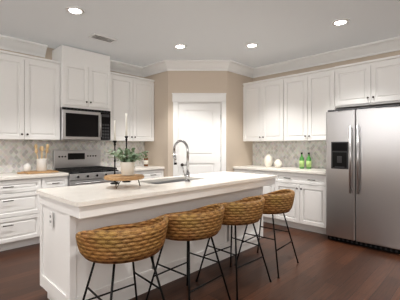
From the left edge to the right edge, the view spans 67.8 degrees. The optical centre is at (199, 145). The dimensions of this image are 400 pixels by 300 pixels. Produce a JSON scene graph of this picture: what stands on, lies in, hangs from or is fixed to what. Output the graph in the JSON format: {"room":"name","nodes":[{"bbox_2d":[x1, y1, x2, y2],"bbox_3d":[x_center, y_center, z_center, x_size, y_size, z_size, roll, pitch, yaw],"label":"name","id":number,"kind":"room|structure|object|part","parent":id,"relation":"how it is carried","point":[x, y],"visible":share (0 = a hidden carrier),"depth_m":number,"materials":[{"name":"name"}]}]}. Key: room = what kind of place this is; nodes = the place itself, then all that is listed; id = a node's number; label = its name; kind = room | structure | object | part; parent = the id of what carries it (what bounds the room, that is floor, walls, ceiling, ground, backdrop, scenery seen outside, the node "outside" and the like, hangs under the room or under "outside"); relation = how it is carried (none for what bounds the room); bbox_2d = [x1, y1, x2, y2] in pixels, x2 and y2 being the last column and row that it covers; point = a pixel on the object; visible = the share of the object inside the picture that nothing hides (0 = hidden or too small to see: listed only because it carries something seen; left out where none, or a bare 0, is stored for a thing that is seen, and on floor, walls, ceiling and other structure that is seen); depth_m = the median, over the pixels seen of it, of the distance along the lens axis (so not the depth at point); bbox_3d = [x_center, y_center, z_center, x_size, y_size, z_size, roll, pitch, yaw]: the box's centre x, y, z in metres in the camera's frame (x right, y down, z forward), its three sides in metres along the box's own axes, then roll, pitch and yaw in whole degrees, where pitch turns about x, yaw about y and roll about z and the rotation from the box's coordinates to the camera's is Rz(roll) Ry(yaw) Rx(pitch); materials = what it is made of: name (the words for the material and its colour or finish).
{"room":"kitchen","nodes":[
{"label":"kitchen","id":0,"kind":"room"},
{"bbox_2d":[0,47,199,176],"bbox_3d":[-2.860,-0.103,4.040,0.152,2.775,8.300,0,0,44],"label":"wall","id":1,"kind":"structure","parent":0,"point":[160,153],"depth_m":5.30,"materials":[{"name":"beige paint"}]},
{"bbox_2d":[0,50,59,140],"bbox_3d":[-2.489,-0.654,4.075,0.330,1.137,0.991,0,0,44],"label":"upper cabinet","id":2,"kind":"object","parent":1,"relation":"attached to","point":[36,93],"depth_m":4.04,"materials":[{"name":"white wood"}]},
{"bbox_2d":[52,45,111,112],"bbox_3d":[-1.848,-1.010,4.673,0.410,0.892,0.758,0,0,44],"label":"upper cabinet","id":3,"kind":"object","parent":1,"relation":"attached to","point":[85,76],"depth_m":4.49,"materials":[{"name":"white wood"}]},
{"bbox_2d":[60,107,110,140],"bbox_3d":[-1.825,-0.325,4.651,0.446,0.472,0.756,0,0,44],"label":"microwave","id":4,"kind":"object","parent":3,"relation":"attached to","point":[78,124],"visible":1,"depth_m":4.49,"materials":[{"name":"silver metal"}]},
{"bbox_2d":[110,72,154,140],"bbox_3d":[-1.286,-0.654,5.304,0.330,1.137,0.928,0,0,44],"label":"upper cabinet","id":5,"kind":"object","parent":1,"relation":"attached to","point":[133,96],"depth_m":5.18,"materials":[{"name":"white wood"}]},
{"bbox_2d":[172,93,225,175],"bbox_3d":[-0.016,0.176,5.297,0.960,2.215,0.160,0,0,-1],"label":"pantry door","id":6,"kind":"structure","parent":1,"relation":"in","point":[197,123],"depth_m":5.28,"materials":[{"name":"white wood"}]},
{"bbox_2d":[0,34,399,77],"bbox_3d":[0.053,-1.407,1.197,7.988,0.163,7.988,0,0,44],"label":"crown molding","id":7,"kind":"structure","parent":1,"relation":"attached to","point":[9,43],"depth_m":5.14,"materials":[{"name":"white wood"}]},
{"bbox_2d":[0,222,399,299],"bbox_3d":[0.053,1.324,1.191,8.300,0.080,8.300,0,0,44],"label":"floor","id":8,"kind":"structure","parent":0,"point":[325,268],"depth_m":2.98,"materials":[{"name":"brown wood"}]},
{"bbox_2d":[0,177,47,250],"bbox_3d":[-2.546,0.848,3.817,0.610,0.873,0.882,0,0,44],"label":"base cabinet","id":9,"kind":"object","parent":8,"relation":"on","point":[19,200],"depth_m":3.71,"materials":[{"name":"white wood"}]},
{"bbox_2d":[0,169,67,180],"bbox_3d":[-2.726,0.390,3.616,0.633,0.040,1.980,0,0,44],"label":"countertop","id":10,"kind":"structure","parent":9,"relation":"on","point":[3,176],"depth_m":3.82,"materials":[{"name":"white stone"}]},
{"bbox_2d":[17,170,58,173],"bbox_3d":[-2.253,0.359,4.111,0.300,0.020,0.470,0,0,44],"label":"cutting board","id":11,"kind":"object","parent":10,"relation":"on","point":[36,172],"visible":0.96,"depth_m":4.07,"materials":[{"name":"brown wood"}]},
{"bbox_2d":[23,163,30,170],"bbox_3d":[-2.384,0.293,4.106,0.094,0.110,0.094,0,0,44],"label":"jar","id":12,"kind":"object","parent":11,"relation":"on","point":[26,166],"visible":1,"depth_m":4.07,"materials":[{"name":"white ceramic"}]},
{"bbox_2d":[34,144,48,170],"bbox_3d":[-2.215,0.159,4.164,0.174,0.377,0.196,0,0,44],"label":"utensil crock","id":13,"kind":"object","parent":11,"relation":"on","point":[41,163],"visible":1,"depth_m":4.12,"materials":[{"name":"white ceramic"}]},
{"bbox_2d":[48,177,67,187],"bbox_3d":[-2.161,0.848,4.210,0.610,0.873,0.340,0,0,44],"label":"base cabinet","id":14,"kind":"object","parent":8,"relation":"on","point":[53,182],"depth_m":4.02,"materials":[{"name":"white wood"}]},
{"bbox_2d":[53,150,118,185],"bbox_3d":[-1.732,0.674,4.559,0.706,1.220,0.756,0,0,44],"label":"range","id":15,"kind":"object","parent":8,"relation":"on","point":[82,167],"visible":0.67,"depth_m":4.54,"materials":[{"name":"silver metal"}]},
{"bbox_2d":[76,216,168,299],"bbox_3d":[-0.504,0.884,1.973,0.564,0.804,0.599,0,0,44],"label":"stool","id":16,"kind":"object","parent":8,"relation":"on","point":[123,243],"visible":1,"depth_m":1.75,"materials":[{"name":"brown wicker"}]},
{"bbox_3d":[-0.504,0.598,1.973,0.600,0.197,0.565,0,0,-42],"label":"seat","id":17,"kind":"part","parent":16,"relation":"part of","materials":[{"name":"brown wicker"}]},
{"bbox_2d":[119,169,163,178],"bbox_3d":[-1.186,0.848,5.207,0.610,0.873,0.928,0,0,44],"label":"base cabinet","id":18,"kind":"object","parent":8,"relation":"on","point":[148,173],"depth_m":5.13,"materials":[{"name":"white wood"}]},
{"bbox_2d":[108,165,163,172],"bbox_3d":[-1.178,0.390,5.199,0.633,0.040,0.928,0,0,44],"label":"countertop","id":19,"kind":"structure","parent":18,"relation":"on","point":[137,167],"depth_m":5.12,"materials":[{"name":"white stone"}]},
{"bbox_2d":[144,152,147,165],"bbox_3d":[-0.984,0.240,5.423,0.079,0.257,0.078,0,0,44],"label":"soap bottle","id":20,"kind":"object","parent":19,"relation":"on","point":[145,161],"visible":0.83,"depth_m":5.39,"materials":[{"name":"brown glass"}]},
{"bbox_2d":[36,140,276,299],"bbox_3d":[-0.224,0.608,3.162,0.891,1.351,2.550,0,0,44],"label":"kitchen island","id":21,"kind":"object","parent":8,"relation":"on","point":[68,214],"visible":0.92,"depth_m":2.49,"materials":[{"name":"white painted wood"},{"name":"quartz"}]},
{"bbox_2d":[36,171,276,218],"bbox_3d":[-0.209,0.427,3.147,0.850,0.115,2.550,0,0,44],"label":"island countertop","id":22,"kind":"structure","parent":21,"relation":"on","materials":[{"name":"stone"}]},
{"bbox_2d":[110,120,118,183],"bbox_3d":[-0.832,0.055,2.910,0.087,0.628,0.088,0,0,44],"label":"candlestick","id":23,"kind":"object","parent":22,"relation":"on","point":[114,141],"visible":0.79,"depth_m":2.90,"materials":[{"name":"white wax"}]},
{"bbox_2d":[104,174,143,188],"bbox_3d":[-0.685,0.318,2.696,0.356,0.102,0.356,0,0,44],"label":"tray","id":24,"kind":"object","parent":22,"relation":"on","point":[117,177],"visible":0.92,"depth_m":2.58,"materials":[{"name":"brown wood"}]},
{"bbox_2d":[105,148,148,175],"bbox_3d":[-0.659,0.140,2.734,0.423,0.253,0.391,0,0,44],"label":"potted plant","id":25,"kind":"object","parent":24,"relation":"on","point":[127,164],"visible":1,"depth_m":2.69,"materials":[{"name":"green plant"}]},
{"bbox_2d":[122,113,130,181],"bbox_3d":[-0.756,0.013,3.060,0.087,0.713,0.088,0,0,44],"label":"candlestick","id":26,"kind":"object","parent":22,"relation":"on","point":[126,137],"visible":0.62,"depth_m":3.05,"materials":[{"name":"white wax"}]},
{"bbox_2d":[173,140,190,182],"bbox_3d":[-0.213,0.151,3.110,0.253,0.437,0.110,0,0,44],"label":"faucet","id":27,"kind":"object","parent":22,"relation":"on","point":[187,175],"depth_m":3.05,"materials":[{"name":"silver metal"}]},
{"bbox_2d":[146,203,230,299],"bbox_3d":[-0.091,0.884,2.396,0.564,0.804,0.599,0,0,44],"label":"stool","id":28,"kind":"object","parent":8,"relation":"on","point":[204,222],"visible":0.83,"depth_m":2.17,"materials":[{"name":"brown wicker"}]},
{"bbox_3d":[-0.091,0.598,2.396,0.565,0.197,0.600,0,0,41],"label":"seat","id":29,"kind":"part","parent":28,"relation":"part of","materials":[{"name":"brown wicker"}]},
{"bbox_2d":[195,196,271,299],"bbox_3d":[0.322,0.884,2.817,0.564,0.804,0.600,0,0,44],"label":"stool","id":30,"kind":"object","parent":8,"relation":"on","point":[247,211],"visible":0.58,"depth_m":2.58,"materials":[{"name":"brown wicker"}]},
{"bbox_3d":[0.321,0.598,2.817,0.600,0.197,0.565,0,0,-44],"label":"seat","id":31,"kind":"part","parent":30,"relation":"part of","materials":[{"name":"brown wicker"}]},
{"bbox_2d":[234,171,268,222],"bbox_3d":[1.143,0.847,5.292,0.900,0.873,0.610,0,0,44],"label":"base cabinet","id":32,"kind":"object","parent":8,"relation":"on","point":[265,188],"depth_m":4.96,"materials":[{"name":"white wood"}]},
{"bbox_2d":[237,189,298,277],"bbox_3d":[0.734,0.884,3.240,0.567,0.804,0.599,0,0,44],"label":"stool","id":33,"kind":"object","parent":8,"relation":"on","point":[281,201],"visible":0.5,"depth_m":3.01,"materials":[{"name":"brown wicker"}]},
{"bbox_3d":[0.734,0.598,3.239,0.565,0.197,0.600,0,0,39],"label":"seat","id":34,"kind":"part","parent":33,"relation":"part of","materials":[{"name":"brown wicker"}]},
{"bbox_2d":[269,171,325,233],"bbox_3d":[1.710,0.847,4.737,0.930,0.873,0.610,0,0,44],"label":"base cabinet","id":35,"kind":"object","parent":8,"relation":"on","point":[307,212],"depth_m":4.48,"materials":[{"name":"white wood"}]},
{"bbox_2d":[233,163,325,174],"bbox_3d":[1.424,0.389,5.001,1.708,0.040,0.633,0,0,44],"label":"countertop","id":36,"kind":"structure","parent":35,"relation":"on","point":[296,170],"depth_m":4.85,"materials":[{"name":"white stone"}]},
{"bbox_2d":[264,154,272,166],"bbox_3d":[1.210,0.258,5.263,0.152,0.222,0.152,0,0,44],"label":"vase","id":37,"kind":"object","parent":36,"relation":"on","point":[268,160],"visible":1,"depth_m":5.21,"materials":[{"name":"white ceramic"}]},
{"bbox_2d":[274,159,281,167],"bbox_3d":[1.332,0.296,5.074,0.132,0.145,0.132,0,0,44],"label":"round vase","id":38,"kind":"object","parent":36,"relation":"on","point":[277,163],"visible":1,"depth_m":5.03,"materials":[{"name":"white ceramic"}]},
{"bbox_2d":[299,152,303,168],"bbox_3d":[1.674,0.238,4.894,0.080,0.262,0.080,0,0,44],"label":"bottle","id":39,"kind":"object","parent":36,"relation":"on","point":[301,162],"visible":1,"depth_m":4.86,"materials":[{"name":"green glass"}]},
{"bbox_2d":[306,153,310,168],"bbox_3d":[1.766,0.238,4.831,0.080,0.262,0.080,0,0,44],"label":"bottle","id":40,"kind":"object","parent":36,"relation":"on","point":[308,162],"visible":1,"depth_m":4.80,"materials":[{"name":"green glass"}]},
{"bbox_2d":[326,104,399,253],"bbox_3d":[2.280,0.394,3.998,0.906,1.780,0.813,0,0,44],"label":"refrigerator","id":41,"kind":"object","parent":8,"relation":"on","point":[362,176],"visible":1,"depth_m":3.73,"materials":[{"name":"grey metal"}]},
{"bbox_2d":[0,0,399,67],"bbox_3d":[0.053,-1.531,1.191,8.300,0.080,8.300,0,0,44],"label":"ceiling","id":42,"kind":"structure","parent":0,"point":[145,32],"depth_m":3.71,"materials":[{"name":"grey paint"}]},
{"bbox_2d":[65,6,84,14],"bbox_3d":[-1.370,-1.484,3.269,0.193,0.010,0.196,0,0,2],"label":"recessed light","id":43,"kind":"object","parent":42,"relation":"in","point":[74,10],"depth_m":3.26,"materials":[{"name":"white"}]},
{"bbox_2d":[88,33,116,42],"bbox_3d":[-1.337,-1.482,4.104,0.180,0.014,0.340,0,0,44],"label":"ceiling vent","id":44,"kind":"object","parent":42,"relation":"in","point":[102,38],"visible":1,"depth_m":4.08,"materials":[{"name":"white metal"}]},
{"bbox_2d":[174,44,186,48],"bbox_3d":[-0.294,-1.484,4.440,0.193,0.010,0.196,0,0,2],"label":"recessed light","id":45,"kind":"object","parent":42,"relation":"in","point":[179,46],"depth_m":4.44,"materials":[{"name":"white"}]},
{"bbox_2d":[245,43,258,47],"bbox_3d":[0.767,-1.484,4.396,0.196,0.010,0.193,0,0,2],"label":"recessed light","id":46,"kind":"object","parent":42,"relation":"in","point":[250,45],"depth_m":4.39,"materials":[{"name":"white"}]},
{"bbox_2d":[331,19,349,25],"bbox_3d":[1.688,-1.484,3.579,0.196,0.010,0.193,0,0,2],"label":"recessed light","id":47,"kind":"object","parent":42,"relation":"in","point":[339,22],"depth_m":3.57,"materials":[{"name":"white"}]},
{"bbox_2d":[200,50,399,171],"bbox_3d":[2.909,-0.103,4.097,7.980,2.775,0.152,0,0,44],"label":"wall","id":48,"kind":"structure","parent":0,"point":[239,150],"depth_m":5.35,"materials":[{"name":"beige paint"}]},
{"bbox_2d":[243,77,280,142],"bbox_3d":[1.241,-0.629,5.392,0.900,1.086,0.330,0,0,44],"label":"upper cabinet","id":49,"kind":"object","parent":48,"relation":"attached to","point":[261,98],"depth_m":5.29,"materials":[{"name":"white wood"}]},
{"bbox_2d":[252,139,344,169],"bbox_3d":[1.641,0.132,5.224,1.708,0.475,0.010,0,0,44],"label":"backsplash","id":50,"kind":"structure","parent":48,"relation":"attached to","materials":[{"name":"tile"}]},
{"bbox_2d":[281,67,336,142],"bbox_3d":[1.797,-0.629,4.848,0.900,1.086,0.330,0,0,44],"label":"upper cabinet","id":51,"kind":"object","parent":48,"relation":"attached to","point":[284,119],"depth_m":4.73,"materials":[{"name":"white wood"}]},
{"bbox_2d":[333,55,399,108],"bbox_3d":[2.455,-0.870,4.187,0.960,0.606,0.355,0,0,44],"label":"upper cabinet","id":52,"kind":"object","parent":48,"relation":"attached to","point":[375,82],"depth_m":4.09,"materials":[{"name":"white wood"}]}
]}

